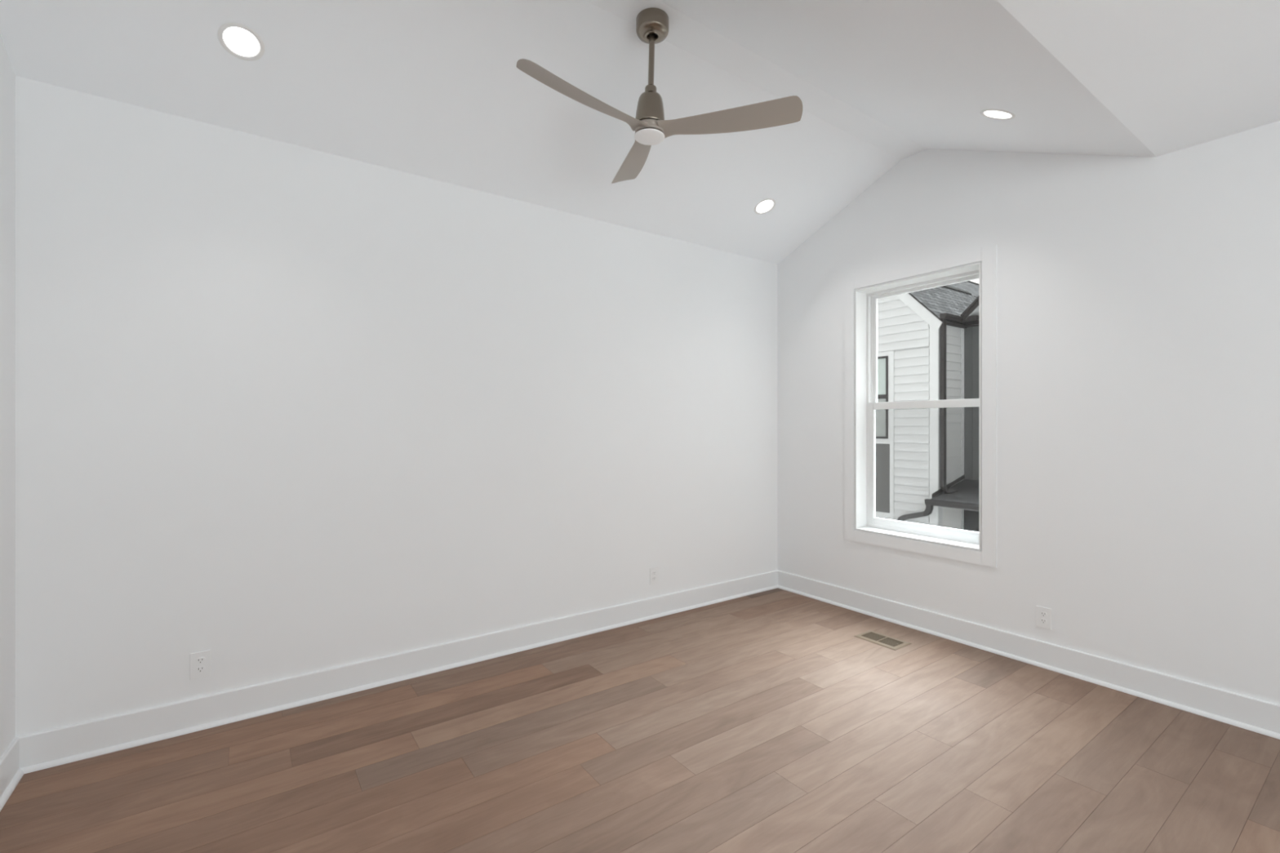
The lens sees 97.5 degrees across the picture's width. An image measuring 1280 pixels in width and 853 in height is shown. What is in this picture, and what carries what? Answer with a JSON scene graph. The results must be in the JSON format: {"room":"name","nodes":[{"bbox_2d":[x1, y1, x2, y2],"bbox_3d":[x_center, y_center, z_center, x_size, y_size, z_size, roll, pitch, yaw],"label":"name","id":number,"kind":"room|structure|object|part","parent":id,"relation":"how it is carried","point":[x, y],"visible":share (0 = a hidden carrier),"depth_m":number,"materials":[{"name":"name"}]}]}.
{"room":"empty bedroom","nodes":[
{"label":"empty bedroom","id":0,"kind":"room"},
{"bbox_2d":[0,34,15,757],"bbox_3d":[-0.868,-0.239,-0.131,0.120,3.178,5.590,0,0,-35],"label":"wall","id":1,"kind":"structure","parent":0,"point":[7,77],"depth_m":2.12,"materials":[{"name":"white paint"}]},
{"bbox_2d":[0,737,19,797],"bbox_3d":[-0.813,1.280,-0.092,0.014,0.140,5.590,0,0,-35],"label":"baseboard","id":2,"kind":"structure","parent":1,"relation":"attached to","point":[10,758],"depth_m":2.09,"materials":[{"name":"white paint"}]},
{"bbox_2d":[0,768,23,811],"bbox_3d":[-0.801,1.340,-0.083,0.016,0.019,5.562,0,0,-35],"label":"trim","id":3,"kind":"structure","parent":1,"relation":"attached to","point":[6,795],"depth_m":2.07,"materials":[{"name":"white paint"}]},
{"bbox_2d":[15,75,777,737],"bbox_3d":[-0.672,-0.008,3.506,4.404,2.716,0.120,0,0,-35],"label":"wall","id":4,"kind":"structure","parent":0,"point":[283,410],"depth_m":2.81,"materials":[{"name":"white paint"}]},
{"bbox_2d":[189,649,211,679],"bbox_3d":[-1.967,1.067,2.510,0.077,0.121,0.008,0,0,-35],"label":"wall outlet","id":5,"kind":"object","parent":4,"relation":"attached to","point":[200,662],"visible":1,"depth_m":2.51,"materials":[{"name":"white plastic"}]},
{"bbox_2d":[195,666,204,673],"bbox_3d":[-1.966,1.087,2.508,0.034,0.027,0.003,0,0,-35],"label":"receptacle","id":6,"kind":"object","parent":5,"relation":"attached to","point":[199,669],"depth_m":2.51,"materials":[{"name":"white plastic"}]},
{"bbox_2d":[195,657,204,664],"bbox_3d":[-1.966,1.048,2.508,0.034,0.027,0.003,0,0,-35],"label":"receptacle","id":7,"kind":"object","parent":5,"relation":"attached to","point":[199,660],"depth_m":2.51,"materials":[{"name":"white plastic"}]},
{"bbox_2d":[16,569,777,773],"bbox_3d":[-0.633,1.280,3.452,4.404,0.140,0.014,0,0,-35],"label":"baseboard","id":8,"kind":"structure","parent":4,"relation":"attached to","point":[44,746],"depth_m":2.80,"materials":[{"name":"white paint"}]},
{"bbox_2d":[649,566,657,585],"bbox_3d":[0.100,1.057,3.974,0.077,0.121,0.008,0,0,-35],"label":"wall outlet","id":9,"kind":"object","parent":4,"relation":"attached to","point":[653,571],"visible":1,"depth_m":3.97,"materials":[{"name":"white plastic"}]},
{"bbox_2d":[0,587,1279,852],"bbox_3d":[0.978,1.351,1.177,4.404,0.002,5.590,0,0,-35],"label":"floor","id":10,"kind":"structure","parent":0,"point":[759,722],"depth_m":2.22,"materials":[{"name":"brown wood"}]},
{"bbox_2d":[853,630,911,650],"bbox_3d":[1.531,1.345,3.547,0.182,0.009,0.280,0,0,-35],"label":"floor vent","id":11,"kind":"object","parent":10,"relation":"in","point":[883,640],"visible":1,"depth_m":3.53,"materials":[{"name":"beige metal"}]},
{"bbox_2d":[0,0,1279,264],"bbox_3d":[0.978,-1.579,1.177,4.404,0.498,5.590,0,0,-35],"label":"ceiling","id":12,"kind":"structure","parent":0,"point":[436,90],"depth_m":2.51,"materials":[{"name":"white paint"}]},
{"bbox_2d":[217,22,264,61],"bbox_3d":[-1.602,-1.563,2.255,0.151,0.100,0.151,0,0,13],"label":"recessed light","id":13,"kind":"object","parent":12,"relation":"in","point":[239,40],"visible":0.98,"depth_m":2.27,"materials":[{"name":"white plastic"}]},
{"bbox_2d":[516,7,802,183],"bbox_3d":[-0.065,-1.560,2.490,1.098,0.537,1.170,0,0,-35],"label":"ceiling fan","id":14,"kind":"object","parent":12,"relation":"hanging from","point":[650,126],"visible":1,"depth_m":2.45,"materials":[{"name":"silver metal"}]},
{"bbox_3d":[-0.220,-1.339,2.281,0.609,0.063,0.138,0,0,-43],"label":"blade","id":15,"kind":"part","parent":14,"relation":"part of","materials":[{"name":"wood"}]},
{"bbox_3d":[-0.032,-1.356,2.870,0.138,0.083,0.609,0,0,-13],"label":"blade","id":16,"kind":"part","parent":14,"relation":"part of","materials":[{"name":"wood"}]},
{"bbox_2d":[634,128,664,145],"bbox_3d":[0.043,-1.298,2.521,0.138,0.014,0.138,0,0,-35],"label":"diffuser","id":17,"kind":"object","parent":14,"relation":"attached to","point":[646,136],"depth_m":2.50,"materials":[{"name":"white glass"}]},
{"bbox_3d":[0.383,-1.321,2.413,0.609,0.051,0.138,0,0,17],"label":"blade","id":18,"kind":"part","parent":14,"relation":"part of","materials":[{"name":"wood"}]},
{"bbox_2d":[754,198,775,214],"bbox_3d":[0.884,-1.577,3.975,0.151,0.100,0.151,0,0,13],"label":"recessed light","id":19,"kind":"object","parent":12,"relation":"in","point":[765,206],"visible":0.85,"depth_m":4.00,"materials":[{"name":"white plastic"}]},
{"bbox_2d":[980,109,1015,119],"bbox_3d":[1.746,-1.541,2.736,0.151,0.102,0.151,0,0,12],"label":"recessed light","id":20,"kind":"object","parent":12,"relation":"in","point":[997,114],"visible":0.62,"depth_m":2.77,"materials":[{"name":"white plastic"}]},
{"bbox_2d":[777,120,1279,704],"bbox_3d":[2.861,-0.239,2.510,0.210,3.178,5.590,0,0,-35],"label":"wall","id":21,"kind":"structure","parent":0,"point":[1138,298],"depth_m":2.95,"materials":[{"name":"white paint"}]},
{"bbox_2d":[844,244,996,568],"bbox_3d":[1.914,-0.122,3.832,0.216,1.934,1.037,0,0,-35],"label":"window","id":22,"kind":"structure","parent":21,"relation":"in","point":[861,404],"depth_m":3.89,"materials":[{"name":"white paint"}]},
{"bbox_3d":[1.970,-0.122,3.872,0.080,1.752,0.855,0,0,-35],"label":"frame","id":23,"kind":"part","parent":22,"relation":"part of","materials":[{"name":"white plastic"}]},
{"bbox_3d":[1.951,0.275,3.858,0.027,0.906,0.819,0,0,-35],"label":"sash","id":24,"kind":"part","parent":22,"relation":"part of","materials":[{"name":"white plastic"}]},
{"bbox_3d":[1.977,-0.556,3.877,0.027,0.856,0.807,0,0,-35],"label":"sash","id":25,"kind":"part","parent":22,"relation":"part of","materials":[{"name":"white plastic"}]},
{"bbox_2d":[777,569,1279,739],"bbox_3d":[2.769,1.280,2.445,0.014,0.140,5.590,0,0,-35],"label":"baseboard","id":26,"kind":"structure","parent":21,"relation":"attached to","point":[1255,712],"depth_m":3.06,"materials":[{"name":"white paint"}]},
{"bbox_2d":[1035,605,1052,630],"bbox_3d":[2.271,1.075,3.154,0.008,0.121,0.077,0,0,-35],"label":"wall outlet","id":27,"kind":"object","parent":21,"relation":"attached to","point":[1043,615],"visible":1,"depth_m":3.15,"materials":[{"name":"white plastic"}]},
{"bbox_2d":[1040,618,1047,624],"bbox_3d":[2.268,1.095,3.153,0.003,0.027,0.034,0,0,-35],"label":"receptacle","id":28,"kind":"object","parent":27,"relation":"attached to","point":[1042,621],"depth_m":3.15,"materials":[{"name":"white plastic"}]},
{"bbox_2d":[1040,611,1047,617],"bbox_3d":[2.268,1.056,3.153,0.003,0.027,0.034,0,0,-35],"label":"receptacle","id":29,"kind":"object","parent":27,"relation":"attached to","point":[1042,614],"depth_m":3.15,"materials":[{"name":"white plastic"}]},
{"label":"outside","id":30,"kind":"structure","parent":0,"visible":0},
{"bbox_3d":[9.352,4.550,12.749,90.000,0.200,90.000,0,0,-35],"label":"ground","id":31,"kind":"structure","parent":30,"visible":0},
{"bbox_2d":[875,280,978,532],"bbox_3d":[10.636,-0.228,16.966,15.030,9.355,12.200,0,0,-35],"label":"neighboring house","id":32,"kind":"structure","parent":31,"relation":"on","point":[927,459],"depth_m":11.71,"materials":[{"name":"grey"}]},
{"bbox_3d":[5.219,-0.193,12.328,0.010,0.825,0.420,0,0,-35],"label":"pane","id":33,"kind":"part","parent":32,"relation":"part of","materials":[{"name":"grey glass"}]},
{"bbox_3d":[5.219,-1.087,12.328,0.010,0.785,0.420,0,0,-35],"label":"pane","id":34,"kind":"part","parent":32,"relation":"part of","materials":[{"name":"grey glass"}]},
{"bbox_3d":[5.229,1.125,12.335,0.030,1.510,0.586,0,0,-35],"label":"grey panel","id":35,"kind":"part","parent":32,"relation":"part of","materials":[{"name":"grey"}]},
{"bbox_3d":[5.222,1.365,12.330,0.026,5.970,0.760,0,0,-35],"label":"bay trim","id":36,"kind":"part","parent":32,"relation":"part of","materials":[{"name":"white wood"}]},
{"bbox_3d":[6.412,1.145,11.572,1.082,6.610,0.032,0,0,-35],"label":"trim","id":37,"kind":"part","parent":32,"relation":"part of","materials":[{"name":"white wood"}]},
{"bbox_3d":[6.434,2.950,11.594,0.791,3.000,0.022,0,0,-35],"label":"porch panel","id":38,"kind":"part","parent":32,"relation":"part of","materials":[{"name":"paint"}]},
{"bbox_3d":[7.602,2.930,10.817,0.019,3.040,2.580,0,0,-35],"label":"porch doorway","id":39,"kind":"part","parent":32,"relation":"part of","materials":[{"name":"grey"}]}
]}

